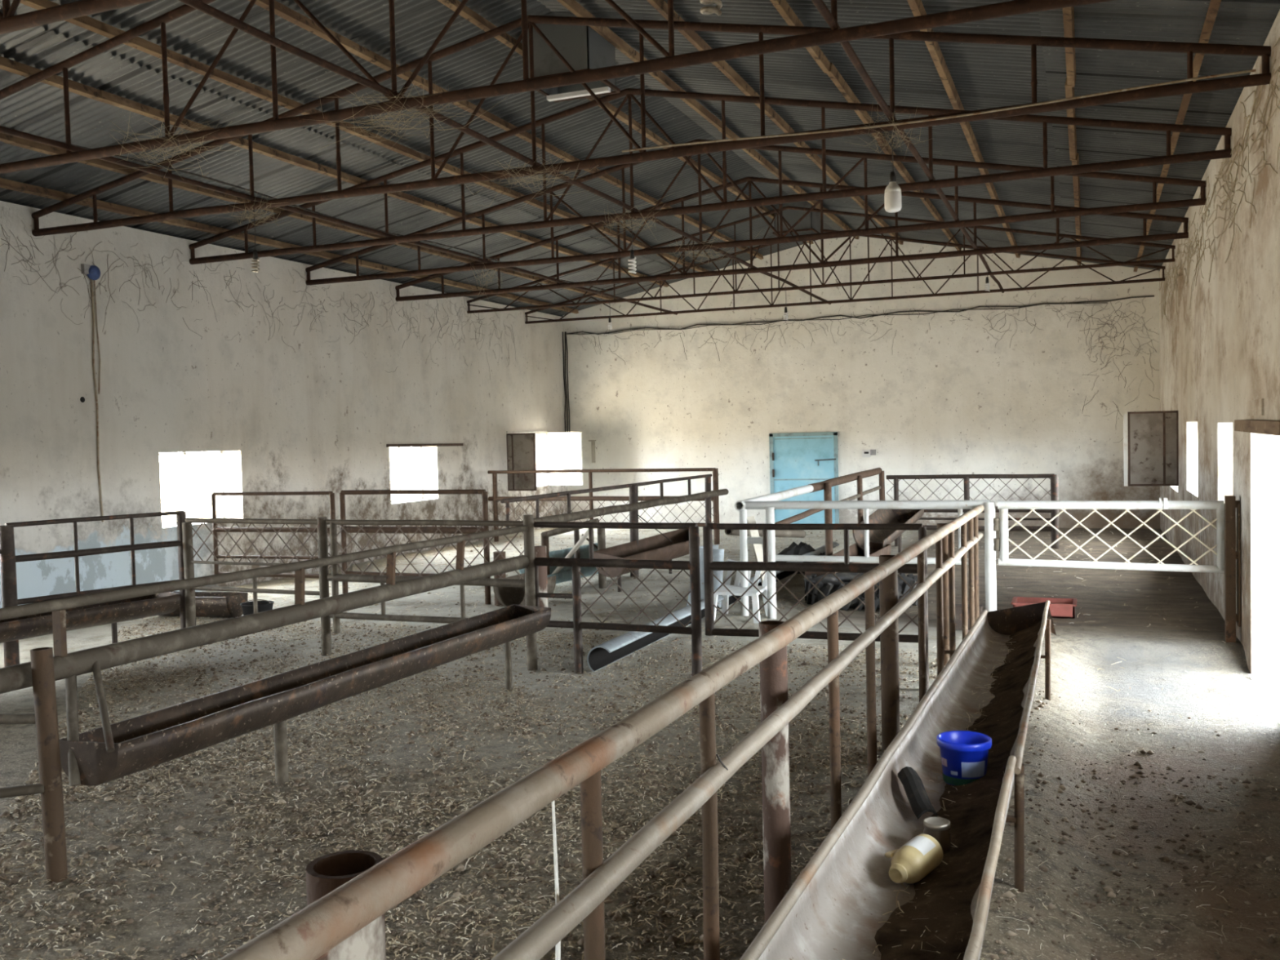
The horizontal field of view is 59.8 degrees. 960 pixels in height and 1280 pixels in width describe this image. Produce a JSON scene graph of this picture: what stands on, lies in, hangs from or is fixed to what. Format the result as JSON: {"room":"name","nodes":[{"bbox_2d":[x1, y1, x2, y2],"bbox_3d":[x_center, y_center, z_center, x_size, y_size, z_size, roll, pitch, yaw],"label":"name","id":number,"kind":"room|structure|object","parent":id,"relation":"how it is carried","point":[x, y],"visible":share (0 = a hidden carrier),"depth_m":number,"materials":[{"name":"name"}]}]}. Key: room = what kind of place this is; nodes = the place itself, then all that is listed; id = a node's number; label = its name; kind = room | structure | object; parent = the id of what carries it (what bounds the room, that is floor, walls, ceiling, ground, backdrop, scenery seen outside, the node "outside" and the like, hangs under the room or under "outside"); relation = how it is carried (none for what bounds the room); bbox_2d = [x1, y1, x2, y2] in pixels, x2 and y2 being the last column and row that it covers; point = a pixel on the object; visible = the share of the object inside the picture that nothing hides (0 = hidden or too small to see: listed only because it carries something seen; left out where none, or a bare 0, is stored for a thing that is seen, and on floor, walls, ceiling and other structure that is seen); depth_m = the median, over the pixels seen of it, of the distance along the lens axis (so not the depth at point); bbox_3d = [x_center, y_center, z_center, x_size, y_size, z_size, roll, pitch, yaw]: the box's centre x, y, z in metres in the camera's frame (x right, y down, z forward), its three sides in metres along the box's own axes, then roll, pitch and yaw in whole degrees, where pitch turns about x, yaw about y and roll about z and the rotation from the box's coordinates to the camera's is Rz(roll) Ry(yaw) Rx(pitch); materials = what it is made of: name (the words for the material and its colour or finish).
{"room":"livestock barn","nodes":[
{"label":"livestock barn","id":0,"kind":"room"},
{"bbox_2d":[0,200,567,608],"bbox_3d":[-6.738,-0.518,12.574,0.380,4.980,27.080,0,2,22],"label":"wall","id":1,"kind":"structure","parent":0,"point":[322,415],"depth_m":15.15,"materials":[{"name":"paint"}]},
{"bbox_2d":[0,0,156,34],"bbox_3d":[-2.787,-3.233,5.929,12.071,1.411,0.088,0,2,22],"label":"roof truss","id":2,"kind":"object","parent":1,"relation":"attached to","point":[9,23],"visible":1,"depth_m":6.11,"materials":[{"name":"metal"}]},
{"bbox_2d":[80,263,100,279],"bbox_3d":[-6.364,-2.410,12.928,0.092,0.172,0.225,0,2,22],"label":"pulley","id":3,"kind":"object","parent":1,"relation":"attached to","point":[93,272],"visible":1,"depth_m":12.89,"materials":[{"name":"blue plastic"}]},
{"bbox_2d":[90,279,103,522],"bbox_3d":[-6.338,-0.921,13.023,0.031,2.831,0.110,0,2,22],"label":"cable","id":4,"kind":"object","parent":1,"relation":"attached to","point":[91,280],"visible":1,"depth_m":13.01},
{"bbox_2d":[159,451,225,525],"bbox_3d":[-6.025,0.102,14.703,0.030,0.940,1.440,0,2,22],"label":"window","id":5,"kind":"structure","parent":1,"relation":"in","point":[184,454],"depth_m":14.74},
{"bbox_2d":[0,221,515,372],"bbox_3d":[-4.891,-2.456,16.668,0.006,1.525,12.756,0,2,22],"label":"cobweb","id":6,"kind":"object","parent":1,"relation":"attached to","point":[140,265],"depth_m":14.75},
{"bbox_2d":[389,446,422,502],"bbox_3d":[-4.181,-0.102,19.281,0.030,0.940,1.440,0,2,22],"label":"window","id":7,"kind":"structure","parent":1,"relation":"in","point":[408,447],"depth_m":19.45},
{"bbox_2d":[506,432,537,490],"bbox_3d":[-2.354,-0.356,22.105,0.638,1.140,0.035,0,2,22],"label":"shutter","id":8,"kind":"object","parent":1,"relation":"attached to","point":[521,447],"visible":1,"depth_m":22.10,"materials":[{"name":"metal"}]},
{"bbox_2d":[0,0,1115,173],"bbox_3d":[-1.951,-3.334,8.005,12.071,1.412,0.088,0,2,22],"label":"roof truss","id":9,"kind":"object","parent":1,"relation":"attached to","point":[671,61],"visible":0.97,"depth_m":7.81,"materials":[{"name":"metal"}]},
{"bbox_2d":[107,111,232,177],"bbox_3d":[-3.655,-2.651,8.755,1.290,0.505,0.542,0,2,22],"label":"cobweb","id":10,"kind":"object","parent":9,"relation":"attached to","point":[161,131],"visible":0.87,"depth_m":8.71},
{"bbox_2d":[49,138,605,290],"bbox_3d":[-3.872,-3.300,13.863,0.062,0.079,17.101,0,2,22],"label":"purlin","id":11,"kind":"object","parent":9,"relation":"attached to","point":[118,156],"visible":0.65,"depth_m":12.67,"materials":[{"name":"metal"}]},
{"bbox_2d":[306,79,506,149],"bbox_3d":[-1.655,-2.649,7.933,1.736,0.404,0.562,0,2,22],"label":"cobweb","id":12,"kind":"object","parent":9,"relation":"attached to","point":[427,108],"visible":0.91,"depth_m":7.95},
{"bbox_2d":[546,431,582,485],"bbox_3d":[-1.606,-0.452,23.720,0.814,1.130,0.035,0,2,22],"label":"window","id":13,"kind":"structure","parent":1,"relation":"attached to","point":[564,450],"depth_m":23.71,"materials":[{"name":"metal"}]},
{"bbox_2d":[31,14,1271,236],"bbox_3d":[-1.142,-3.431,10.012,12.071,1.412,0.089,0,2,22],"label":"roof truss","id":14,"kind":"object","parent":1,"relation":"attached to","point":[1264,78],"visible":0.86,"depth_m":9.49,"materials":[{"name":"metal"}]},
{"bbox_2d":[214,193,290,232],"bbox_3d":[-3.878,-2.672,11.151,0.940,0.432,0.354,0,3,32],"label":"cobweb","id":15,"kind":"object","parent":14,"relation":"hanging from","point":[255,213],"visible":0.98,"depth_m":11.12},
{"bbox_2d":[0,177,578,313],"bbox_3d":[-6.235,-3.075,12.145,0.093,0.096,26.130,0,2,22],"label":"purlin","id":16,"kind":"object","parent":14,"relation":"on","point":[4,183],"visible":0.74,"depth_m":14.14,"materials":[{"name":"metal"}]},
{"bbox_2d":[0,125,677,315],"bbox_3d":[-2.866,-2.933,13.595,0.070,0.069,19.320,0,2,22],"label":"purlin","id":17,"kind":"object","parent":14,"relation":"on","point":[6,131],"visible":0.84,"depth_m":11.01,"materials":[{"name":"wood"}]},
{"bbox_2d":[464,152,598,206],"bbox_3d":[-1.062,-2.696,9.987,1.615,0.482,0.462,0,2,22],"label":"cobweb","id":18,"kind":"object","parent":14,"relation":"attached to","point":[529,176],"visible":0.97,"depth_m":9.94},
{"bbox_2d":[846,100,931,159],"bbox_3d":[1.945,-2.786,8.792,0.703,0.492,0.374,0,2,22],"label":"cobweb","id":19,"kind":"object","parent":14,"relation":"hanging from","point":[890,141],"visible":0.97,"depth_m":8.79},
{"bbox_2d":[811,0,1004,293],"bbox_3d":[2.976,-2.981,11.239,0.072,0.069,19.320,0,2,22],"label":"purlin","id":20,"kind":"object","parent":14,"relation":"on","point":[820,5],"visible":0.82,"depth_m":8.34,"materials":[{"name":"wood"}]},
{"bbox_2d":[699,0,722,15],"bbox_3d":[0.284,-2.242,4.546,0.093,0.693,0.091,0,2,22],"label":"lamp","id":21,"kind":"object","parent":20,"relation":"hanging from","point":[705,10],"visible":1,"depth_m":4.53,"materials":[{"name":"grey"}]},
{"bbox_2d":[884,129,901,212],"bbox_3d":[1.992,-2.483,8.789,0.131,0.723,0.132,0,2,22],"label":"hanging lamp","id":22,"kind":"object","parent":20,"relation":"hanging from","point":[892,196],"visible":1,"depth_m":8.75,"materials":[{"name":"grey"}]},
{"bbox_2d":[884,171,901,212],"bbox_3d":[1.998,-2.277,8.797,0.131,0.310,0.132,0,2,22],"label":"bulb","id":23,"kind":"object","parent":22,"relation":"attached to","point":[892,196],"depth_m":8.75,"materials":[{"name":"grey"}]},
{"bbox_2d":[622,69,1255,152],"bbox_3d":[2.074,-2.813,8.675,4.802,0.075,0.018,0,2,22],"label":"cable","id":24,"kind":"object","parent":14,"relation":"attached to","point":[1251,70],"visible":0.99,"depth_m":8.52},
{"bbox_2d":[188,88,1231,264],"bbox_3d":[-0.280,-3.536,12.153,12.071,1.411,0.088,0,2,22],"label":"roof truss","id":25,"kind":"object","parent":1,"relation":"attached to","point":[628,92],"visible":0.94,"depth_m":11.68,"materials":[{"name":"metal"}]},
{"bbox_2d":[305,138,1206,285],"bbox_3d":[0.584,-3.641,14.296,12.071,1.411,0.087,0,2,22],"label":"roof truss","id":26,"kind":"object","parent":1,"relation":"attached to","point":[1154,205],"visible":0.87,"depth_m":13.80,"materials":[{"name":"metal"}]},
{"bbox_2d":[0,132,616,300],"bbox_3d":[-5.378,-3.269,11.790,0.092,0.095,26.130,0,2,22],"label":"purlin","id":27,"kind":"object","parent":26,"relation":"on","point":[7,139],"visible":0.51,"depth_m":12.92,"materials":[{"name":"metal"}]},
{"bbox_2d":[395,176,1188,301],"bbox_3d":[1.445,-3.745,16.434,12.071,1.411,0.088,0,2,22],"label":"roof truss","id":28,"kind":"object","parent":1,"relation":"attached to","point":[822,264],"visible":0.85,"depth_m":16.08,"materials":[{"name":"metal"}]},
{"bbox_2d":[177,0,831,304],"bbox_3d":[0.041,-2.955,12.423,0.072,0.073,19.320,0,2,22],"label":"purlin","id":29,"kind":"object","parent":28,"relation":"on","point":[198,5],"visible":0.79,"depth_m":7.88,"materials":[{"name":"wood"}]},
{"bbox_2d":[466,205,1175,313],"bbox_3d":[2.307,-3.853,18.575,12.068,1.390,0.060,0,2,22],"label":"roof truss","id":30,"kind":"object","parent":1,"relation":"attached to","point":[1130,262],"visible":0.81,"depth_m":18.27,"materials":[{"name":"metal"}]},
{"bbox_2d":[524,229,1165,324],"bbox_3d":[3.169,-3.957,20.715,12.068,1.390,0.058,0,2,22],"label":"roof truss","id":31,"kind":"object","parent":1,"relation":"attached to","point":[891,238],"visible":0.79,"depth_m":20.38,"materials":[{"name":"metal"}]},
{"bbox_2d":[0,526,1279,959],"bbox_3d":[-0.978,1.587,10.346,12.697,0.177,26.900,0,2,22],"label":"floor","id":32,"kind":"structure","parent":0,"point":[1147,664],"depth_m":6.29,"materials":[{"name":"concrete"}]},
{"bbox_2d":[0,591,180,643],"bbox_3d":[-5.231,1.406,9.411,0.601,0.610,2.977,0,3,27],"label":"trough","id":33,"kind":"object","parent":32,"relation":"on","point":[113,612],"visible":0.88,"depth_m":9.83,"materials":[{"name":"metal"}]},
{"bbox_2d":[0,510,186,666],"bbox_3d":[-5.690,1.057,9.244,0.126,1.343,4.141,0,3,39],"label":"pen hurdle","id":34,"kind":"object","parent":32,"relation":"on","point":[8,558],"visible":0.66,"depth_m":9.94,"materials":[{"name":"metal"}]},
{"bbox_2d":[159,591,248,617],"bbox_3d":[-4.922,1.401,12.439,1.015,0.258,0.377,-1,2,16],"label":"trough","id":35,"kind":"object","parent":32,"relation":"on","point":[208,604],"visible":0.56,"depth_m":12.24,"materials":[{"name":"metal"}]},
{"bbox_2d":[182,517,331,655],"bbox_3d":[-3.602,0.988,10.402,1.724,1.291,0.094,0,2,24],"label":"gate","id":36,"kind":"object","parent":32,"relation":"on","point":[187,528],"visible":0.76,"depth_m":10.38,"materials":[{"name":"metal"}]},
{"bbox_2d":[325,519,524,633],"bbox_3d":[-1.859,0.857,9.652,2.048,1.026,0.074,0,2,23],"label":"gate","id":37,"kind":"object","parent":36,"relation":"attached to","point":[334,577],"visible":0.65,"depth_m":9.72,"materials":[{"name":"metal"}]},
{"bbox_2d":[240,599,274,615],"bbox_3d":[-4.136,1.415,12.042,0.350,0.235,0.350,0,2,22],"label":"tub","id":38,"kind":"object","parent":32,"relation":"on","point":[264,605],"visible":0.53,"depth_m":11.94,"materials":[{"name":"plastic"}]},
{"bbox_2d":[0,514,537,883],"bbox_3d":[-2.342,1.090,6.524,1.716,1.332,6.065,0,3,34],"label":"fence","id":39,"kind":"object","parent":32,"relation":"on","point":[41,673],"visible":0.9,"depth_m":5.45,"materials":[{"name":"metal"}]},
{"bbox_2d":[533,521,702,675],"bbox_3d":[-0.197,0.974,8.889,1.450,1.273,0.084,0,2,23],"label":"gate","id":40,"kind":"object","parent":39,"relation":"attached to","point":[693,564],"visible":0.91,"depth_m":8.82,"materials":[{"name":"metal"}]},
{"bbox_2d":[211,491,335,577],"bbox_3d":[-4.519,0.809,13.731,1.792,1.331,0.071,-1,2,18],"label":"gate","id":41,"kind":"object","parent":32,"relation":"on","point":[332,508],"visible":0.55,"depth_m":13.72,"materials":[{"name":"red metal"}]},
{"bbox_2d":[59,604,551,786],"bbox_3d":[-1.642,1.401,6.939,0.422,0.641,4.201,0,2,23],"label":"trough","id":42,"kind":"object","parent":32,"relation":"on","point":[155,738],"visible":0.93,"depth_m":6.19,"materials":[{"name":"metal"}]},
{"bbox_2d":[338,488,491,604],"bbox_3d":[-2.685,0.783,13.181,2.021,1.339,0.085,-1,2,21],"label":"gate","id":43,"kind":"object","parent":32,"relation":"on","point":[445,530],"visible":0.71,"depth_m":13.15,"materials":[{"name":"red metal"}]},
{"bbox_2d":[0,616,944,959],"bbox_3d":[-2.757,1.675,7.077,8.600,0.079,8.553,0,2,22],"label":"litter","id":44,"kind":"object","parent":32,"relation":"on","point":[472,694],"visible":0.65,"depth_m":5.99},
{"bbox_2d":[493,573,555,607],"bbox_3d":[-1.314,1.265,12.758,0.369,0.319,0.783,0,2,26],"label":"tub","id":45,"kind":"object","parent":32,"relation":"on","point":[505,596],"visible":0.38,"depth_m":12.74,"materials":[{"name":"plastic"}]},
{"bbox_2d":[534,545,548,607],"bbox_3d":[-1.105,1.115,12.263,0.174,0.771,0.175,0,2,22],"label":"post","id":46,"kind":"object","parent":32,"relation":"on","point":[540,550],"visible":0.42,"depth_m":12.19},
{"bbox_2d":[519,542,598,583],"bbox_3d":[-0.825,1.103,14.739,0.524,0.361,2.163,0,3,29],"label":"trough","id":47,"kind":"object","parent":32,"relation":"on","point":[565,575],"visible":0.27,"depth_m":14.61,"materials":[{"name":"metal"}]},
{"bbox_2d":[541,518,606,588],"bbox_3d":[-0.787,0.946,14.099,0.940,0.950,0.415,0,2,22],"label":"gate","id":48,"kind":"object","parent":32,"relation":"on","point":[578,542],"visible":0.4,"depth_m":14.02,"materials":[{"name":"white metal"}]},
{"bbox_2d":[217,504,984,959],"bbox_3d":[1.146,1.058,5.677,0.244,1.291,10.681,0,2,22],"label":"fence","id":49,"kind":"object","parent":32,"relation":"on","point":[349,893],"visible":0.89,"depth_m":2.98,"materials":[{"name":"metal"}]},
{"bbox_2d":[551,800,560,959],"bbox_3d":[-0.173,0.986,2.342,0.026,0.660,0.030,0,2,22],"label":"twine","id":50,"kind":"object","parent":49,"relation":"hanging from","point":[557,953],"visible":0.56,"depth_m":2.33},
{"bbox_2d":[487,467,719,544],"bbox_3d":[-0.734,0.495,20.070,4.527,1.382,0.103,0,2,22],"label":"fence","id":51,"kind":"object","parent":32,"relation":"on","point":[495,499],"visible":0.52,"depth_m":20.00,"materials":[{"name":"red metal"}]},
{"bbox_2d":[500,474,728,577],"bbox_3d":[0.070,0.706,14.900,0.636,1.328,6.804,0,2,22],"label":"fence","id":52,"kind":"object","parent":32,"relation":"on","point":[634,505],"visible":0.85,"depth_m":14.93,"materials":[{"name":"metal"}]},
{"bbox_2d":[0,528,1279,959],"bbox_3d":[-0.088,1.482,12.349,11.808,0.207,20.410,0,2,22],"label":"straw","id":53,"kind":"object","parent":32,"relation":"on","point":[155,861],"visible":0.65,"depth_m":5.84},
{"bbox_2d":[593,528,699,591],"bbox_3d":[0.335,1.071,15.083,0.645,0.570,3.917,0,2,22],"label":"trough","id":54,"kind":"object","parent":32,"relation":"on","point":[658,547],"visible":0.56,"depth_m":14.61,"materials":[{"name":"metal"}]},
{"bbox_2d":[131,527,1230,698],"bbox_3d":[1.349,1.281,15.992,11.789,0.227,12.631,0,2,22],"label":"litter","id":55,"kind":"object","parent":32,"relation":"on","point":[313,598],"visible":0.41,"depth_m":13.64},
{"bbox_2d":[686,544,724,608],"bbox_3d":[0.706,1.074,12.340,0.401,0.660,0.638,-1,2,-3],"label":"sheet","id":56,"kind":"object","parent":32,"relation":"on","point":[717,554],"visible":0.25,"depth_m":12.08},
{"bbox_2d":[586,542,839,671],"bbox_3d":[1.307,1.248,12.981,0.211,0.218,8.681,0,2,22],"label":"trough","id":57,"kind":"object","parent":32,"relation":"on","point":[606,653],"visible":0.55,"depth_m":9.93,"materials":[{"name":"grey"}]},
{"bbox_2d":[713,559,767,623],"bbox_3d":[1.046,1.146,11.474,0.536,0.592,0.590,0,2,22],"label":"plastic chair","id":58,"kind":"object","parent":32,"relation":"on","point":[735,589],"visible":0.62,"depth_m":11.49,"materials":[{"name":"plastic"}]},
{"bbox_2d":[746,515,777,607],"bbox_3d":[1.332,0.902,12.242,0.110,0.990,0.389,-3,3,-34],"label":"plank","id":59,"kind":"object","parent":32,"relation":"on","point":[757,548],"visible":0.29,"depth_m":12.27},
{"bbox_2d":[755,542,825,573],"bbox_3d":[2.258,1.058,15.805,1.050,0.367,1.680,0,2,22],"label":"tarpaulin","id":60,"kind":"object","parent":32,"relation":"on","point":[802,548],"visible":0.27,"depth_m":15.63,"materials":[{"name":"black plastic"}]},
{"bbox_2d":[734,467,884,555],"bbox_3d":[2.571,0.637,14.914,0.365,1.343,7.602,0,2,22],"label":"fence","id":61,"kind":"object","parent":32,"relation":"on","point":[826,485],"visible":0.7,"depth_m":14.54,"materials":[{"name":"red metal"}]},
{"bbox_2d":[724,529,805,537],"bbox_3d":[1.538,0.633,13.387,0.105,0.317,2.136,0,3,31],"label":"pipe","id":62,"kind":"object","parent":61,"relation":"attached to","point":[778,533],"visible":0.67,"depth_m":13.65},
{"bbox_2d":[702,523,928,690],"bbox_3d":[1.291,0.935,8.321,1.670,1.224,0.077,-1,2,18],"label":"gate","id":63,"kind":"object","parent":32,"relation":"on","point":[709,566],"visible":0.7,"depth_m":8.34,"materials":[{"name":"metal"}]},
{"bbox_2d":[804,541,891,576],"bbox_3d":[2.706,1.093,14.179,0.464,0.339,3.009,0,2,23],"label":"trough","id":64,"kind":"object","parent":32,"relation":"on","point":[854,549],"visible":0.23,"depth_m":15.02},
{"bbox_2d":[804,572,917,610],"bbox_3d":[2.473,1.220,12.391,1.280,0.283,1.280,0,2,22],"label":"tyre","id":65,"kind":"object","parent":32,"relation":"on","point":[829,584],"visible":0.34,"depth_m":12.07,"materials":[{"name":"rubber"}]},
{"bbox_2d":[738,500,999,630],"bbox_3d":[2.210,0.837,11.004,2.577,1.267,0.246,0,2,23],"label":"fence","id":66,"kind":"object","parent":32,"relation":"on","point":[992,544],"visible":0.8,"depth_m":11.03,"materials":[{"name":"metal"}]},
{"bbox_2d":[997,497,1224,573],"bbox_3d":[4.278,0.499,10.172,1.921,0.663,0.100,0,2,22],"label":"gate","id":67,"kind":"object","parent":66,"relation":"attached to","point":[1003,506],"visible":0.97,"depth_m":10.13,"materials":[{"name":"metal"}]},
{"bbox_2d":[852,509,924,553],"bbox_3d":[3.711,0.805,16.463,0.558,0.830,2.624,0,2,24],"label":"trough","id":68,"kind":"object","parent":32,"relation":"on","point":[884,537],"visible":0.58,"depth_m":16.65,"materials":[{"name":"metal"}]},
{"bbox_2d":[739,600,1056,959],"bbox_3d":[1.376,1.454,5.038,0.758,0.719,7.835,0,2,22],"label":"trough","id":69,"kind":"object","parent":32,"relation":"on","point":[833,909],"visible":0.96,"depth_m":4.22,"materials":[{"name":"metal"}]},
{"bbox_2d":[884,834,942,884],"bbox_3d":[0.971,1.359,3.976,0.249,0.137,0.145,-3,3,-36],"label":"plastic bottle","id":70,"kind":"object","parent":69,"relation":"in","point":[910,863],"visible":1,"depth_m":3.93,"materials":[{"name":"plastic"}]},
{"bbox_2d":[897,766,937,819],"bbox_3d":[1.153,1.297,4.639,0.089,0.126,0.313,-1,2,-2],"label":"scrap","id":71,"kind":"object","parent":69,"relation":"on","point":[918,799],"visible":1,"depth_m":4.62,"materials":[{"name":"black rubber"}]},
{"bbox_2d":[842,635,1014,959],"bbox_3d":[1.678,1.256,5.573,0.496,0.218,6.366,0,2,22],"label":"scraps","id":72,"kind":"object","parent":69,"relation":"on","point":[969,717],"visible":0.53,"depth_m":4.59,"materials":[{"name":"plant"}]},
{"bbox_2d":[923,817,951,853],"bbox_3d":[1.126,1.355,4.221,0.100,0.128,0.100,0,2,22],"label":"jar","id":73,"kind":"object","parent":69,"relation":"on","point":[937,828],"visible":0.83,"depth_m":4.18,"materials":[{"name":"metal"}]},
{"bbox_2d":[936,730,991,785],"bbox_3d":[1.474,1.270,5.059,0.242,0.205,0.242,0,2,22],"label":"bucket","id":74,"kind":"object","parent":69,"relation":"in","point":[964,754],"visible":0.94,"depth_m":4.98,"materials":[{"name":"blue plastic"}]},
{"bbox_2d":[942,772,980,785],"bbox_3d":[1.460,1.350,5.007,0.193,0.034,0.082,-1,2,16],"label":"print","id":75,"kind":"object","parent":74,"relation":"attached to","point":[949,778],"depth_m":4.98},
{"bbox_2d":[885,473,1058,549],"bbox_3d":[5.313,0.517,17.904,2.664,1.217,0.123,0,2,22],"label":"fence","id":76,"kind":"object","parent":32,"relation":"on","point":[1054,477],"visible":0.5,"depth_m":17.75,"materials":[{"name":"metal"}]},
{"bbox_2d":[1011,596,1076,618],"bbox_3d":[4.106,1.293,11.306,0.615,0.140,0.435,0,2,22],"label":"tray","id":77,"kind":"object","parent":32,"relation":"on","point":[1060,607],"visible":0.75,"depth_m":11.17,"materials":[{"name":"red plastic"}]},
{"bbox_2d":[982,689,1279,959],"bbox_3d":[2.204,1.710,5.083,2.116,0.179,6.588,0,2,22],"label":"litter","id":78,"kind":"object","parent":32,"relation":"on","point":[1051,690],"visible":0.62,"depth_m":5.45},
{"bbox_2d":[1224,495,1240,642],"bbox_3d":[5.102,0.801,9.585,0.111,1.330,0.100,0,2,22],"label":"gate post","id":79,"kind":"object","parent":32,"relation":"on","point":[1231,504],"visible":0.93,"depth_m":9.54,"materials":[{"name":"metal"}]},
{"bbox_2d":[0,0,1279,316],"bbox_3d":[-1.074,-3.658,10.187,13.219,1.412,27.408,0,2,22],"label":"ceiling","id":80,"kind":"structure","parent":0,"point":[984,76],"depth_m":11.69,"materials":[{"name":"metal"}]},
{"bbox_2d":[0,56,668,287],"bbox_3d":[-4.296,-3.513,11.342,0.094,0.095,26.130,0,2,22],"label":"purlin","id":81,"kind":"object","parent":80,"relation":"attached to","point":[7,64],"visible":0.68,"depth_m":11.84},
{"bbox_2d":[19,0,709,271],"bbox_3d":[-3.449,-3.706,10.991,0.094,0.098,26.130,0,2,22],"label":"purlin","id":82,"kind":"object","parent":80,"relation":"attached to","point":[88,23],"visible":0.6,"depth_m":10.63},
{"bbox_2d":[248,0,763,259],"bbox_3d":[-2.405,-3.943,10.559,0.092,0.096,26.130,0,2,22],"label":"purlin","id":83,"kind":"object","parent":80,"relation":"attached to","point":[282,11],"visible":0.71,"depth_m":11.39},
{"bbox_2d":[527,23,620,102],"bbox_3d":[-0.663,-4.277,10.743,0.710,1.060,0.710,0,2,22],"label":"fluorescent light fixture","id":84,"kind":"object","parent":80,"relation":"attached to","point":[581,46],"visible":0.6,"depth_m":10.50,"materials":[{"name":"metal"}]},
{"bbox_2d":[437,0,813,244],"bbox_3d":[-1.438,-4.161,10.159,0.092,0.097,26.130,0,2,22],"label":"purlin","id":85,"kind":"object","parent":80,"relation":"attached to","point":[467,13],"visible":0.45,"depth_m":12.85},
{"bbox_2d":[556,0,859,239],"bbox_3d":[-0.603,-4.188,9.821,0.094,0.097,26.130,0,2,22],"label":"purlin","id":86,"kind":"object","parent":80,"relation":"attached to","point":[572,6],"visible":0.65,"depth_m":12.24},
{"bbox_2d":[646,0,903,244],"bbox_3d":[0.208,-4.019,9.503,0.093,0.094,26.130,0,2,22],"label":"purlin","id":87,"kind":"object","parent":80,"relation":"attached to","point":[660,6],"visible":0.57,"depth_m":11.77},
{"bbox_2d":[772,200,820,236],"bbox_3d":[2.696,-4.684,19.082,0.710,1.060,0.710,0,2,22],"label":"shaft","id":88,"kind":"object","parent":80,"relation":"attached to","point":[810,224],"visible":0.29,"depth_m":18.80,"materials":[{"name":"metal"}]},
{"bbox_2d":[769,0,961,250],"bbox_3d":[1.226,-3.805,9.103,0.093,0.096,26.130,0,2,22],"label":"purlin","id":89,"kind":"object","parent":80,"relation":"attached to","point":[782,6],"visible":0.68,"depth_m":11.08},
{"bbox_2d":[906,0,1020,257],"bbox_3d":[2.212,-3.597,8.716,0.092,0.097,26.130,0,2,22],"label":"purlin","id":90,"kind":"object","parent":80,"relation":"attached to","point":[917,7],"visible":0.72,"depth_m":10.68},
{"bbox_2d":[1062,6,1081,265],"bbox_3d":[3.199,-3.390,8.329,0.093,0.097,26.130,0,2,22],"label":"purlin","id":91,"kind":"object","parent":80,"relation":"attached to","point":[1068,12],"visible":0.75,"depth_m":9.92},
{"bbox_2d":[1133,0,1221,271],"bbox_3d":[4.060,-3.210,7.991,0.091,0.097,26.130,0,2,22],"label":"purlin","id":92,"kind":"object","parent":80,"relation":"attached to","point":[1214,5],"visible":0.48,"depth_m":9.48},
{"bbox_2d":[562,235,1160,528],"bbox_3d":[3.952,-1.805,22.613,11.959,6.252,0.380,0,2,22],"label":"wall","id":93,"kind":"structure","parent":0,"point":[945,398],"depth_m":22.04,"materials":[{"name":"paint"}]},
{"bbox_2d":[768,431,839,523],"bbox_3d":[3.340,-0.006,22.709,1.410,1.920,0.102,0,2,22],"label":"door","id":94,"kind":"structure","parent":93,"relation":"in","point":[797,460],"depth_m":22.70,"materials":[{"name":"blue paint"}]},
{"bbox_2d":[567,302,1107,334],"bbox_3d":[3.483,-3.234,22.494,11.001,0.069,0.018,0,2,22],"label":"cable","id":95,"kind":"object","parent":93,"relation":"attached to","point":[1107,302],"visible":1,"depth_m":22.12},
{"bbox_2d":[575,292,1139,362],"bbox_3d":[3.853,-3.003,22.383,11.338,1.082,0.007,0,2,22],"label":"wall web","id":96,"kind":"structure","parent":93,"relation":"attached to","point":[1035,292],"depth_m":22.05},
{"bbox_2d":[566,295,1154,334],"bbox_3d":[3.845,-3.252,22.348,11.781,0.104,0.028,0,2,22],"label":"cable","id":97,"kind":"object","parent":93,"relation":"attached to","point":[1144,295],"visible":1,"depth_m":22.04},
{"bbox_2d":[1069,297,1159,441],"bbox_3d":[8.777,-2.009,20.448,1.760,2.650,0.006,0,2,22],"label":"wall web","id":98,"kind":"structure","parent":93,"relation":"attached to","point":[1105,323],"depth_m":20.44},
{"bbox_2d":[1159,9,1279,675],"bbox_3d":[4.705,-0.643,7.959,0.380,5.040,27.080,0,2,22],"label":"wall","id":99,"kind":"structure","parent":0,"point":[1220,352],"depth_m":9.63,"materials":[{"name":"paint"}]},
{"bbox_2d":[1123,410,1178,486],"bbox_3d":[7.457,-0.457,16.247,0.733,1.090,0.052,0,2,22],"label":"shutter","id":100,"kind":"object","parent":99,"relation":"attached to","point":[1153,436],"visible":0.99,"depth_m":16.23,"materials":[{"name":"metal"}]},
{"bbox_2d":[1158,36,1279,326],"bbox_3d":[6.511,-2.714,13.008,0.009,1.240,15.650,0,2,22],"label":"cobweb","id":101,"kind":"object","parent":99,"relation":"attached to","point":[1255,100],"depth_m":10.08},
{"bbox_2d":[1246,398,1264,416],"bbox_3d":[4.763,-0.559,8.603,0.035,0.120,0.850,0,2,22],"label":"trim","id":102,"kind":"structure","parent":99,"relation":"attached to","point":[1254,407],"depth_m":8.51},
{"bbox_2d":[1234,419,1279,435],"bbox_3d":[4.553,-0.387,8.032,0.220,0.110,2.321,0,2,22],"label":"trim","id":103,"kind":"structure","parent":99,"relation":"attached to","point":[1256,426],"depth_m":7.86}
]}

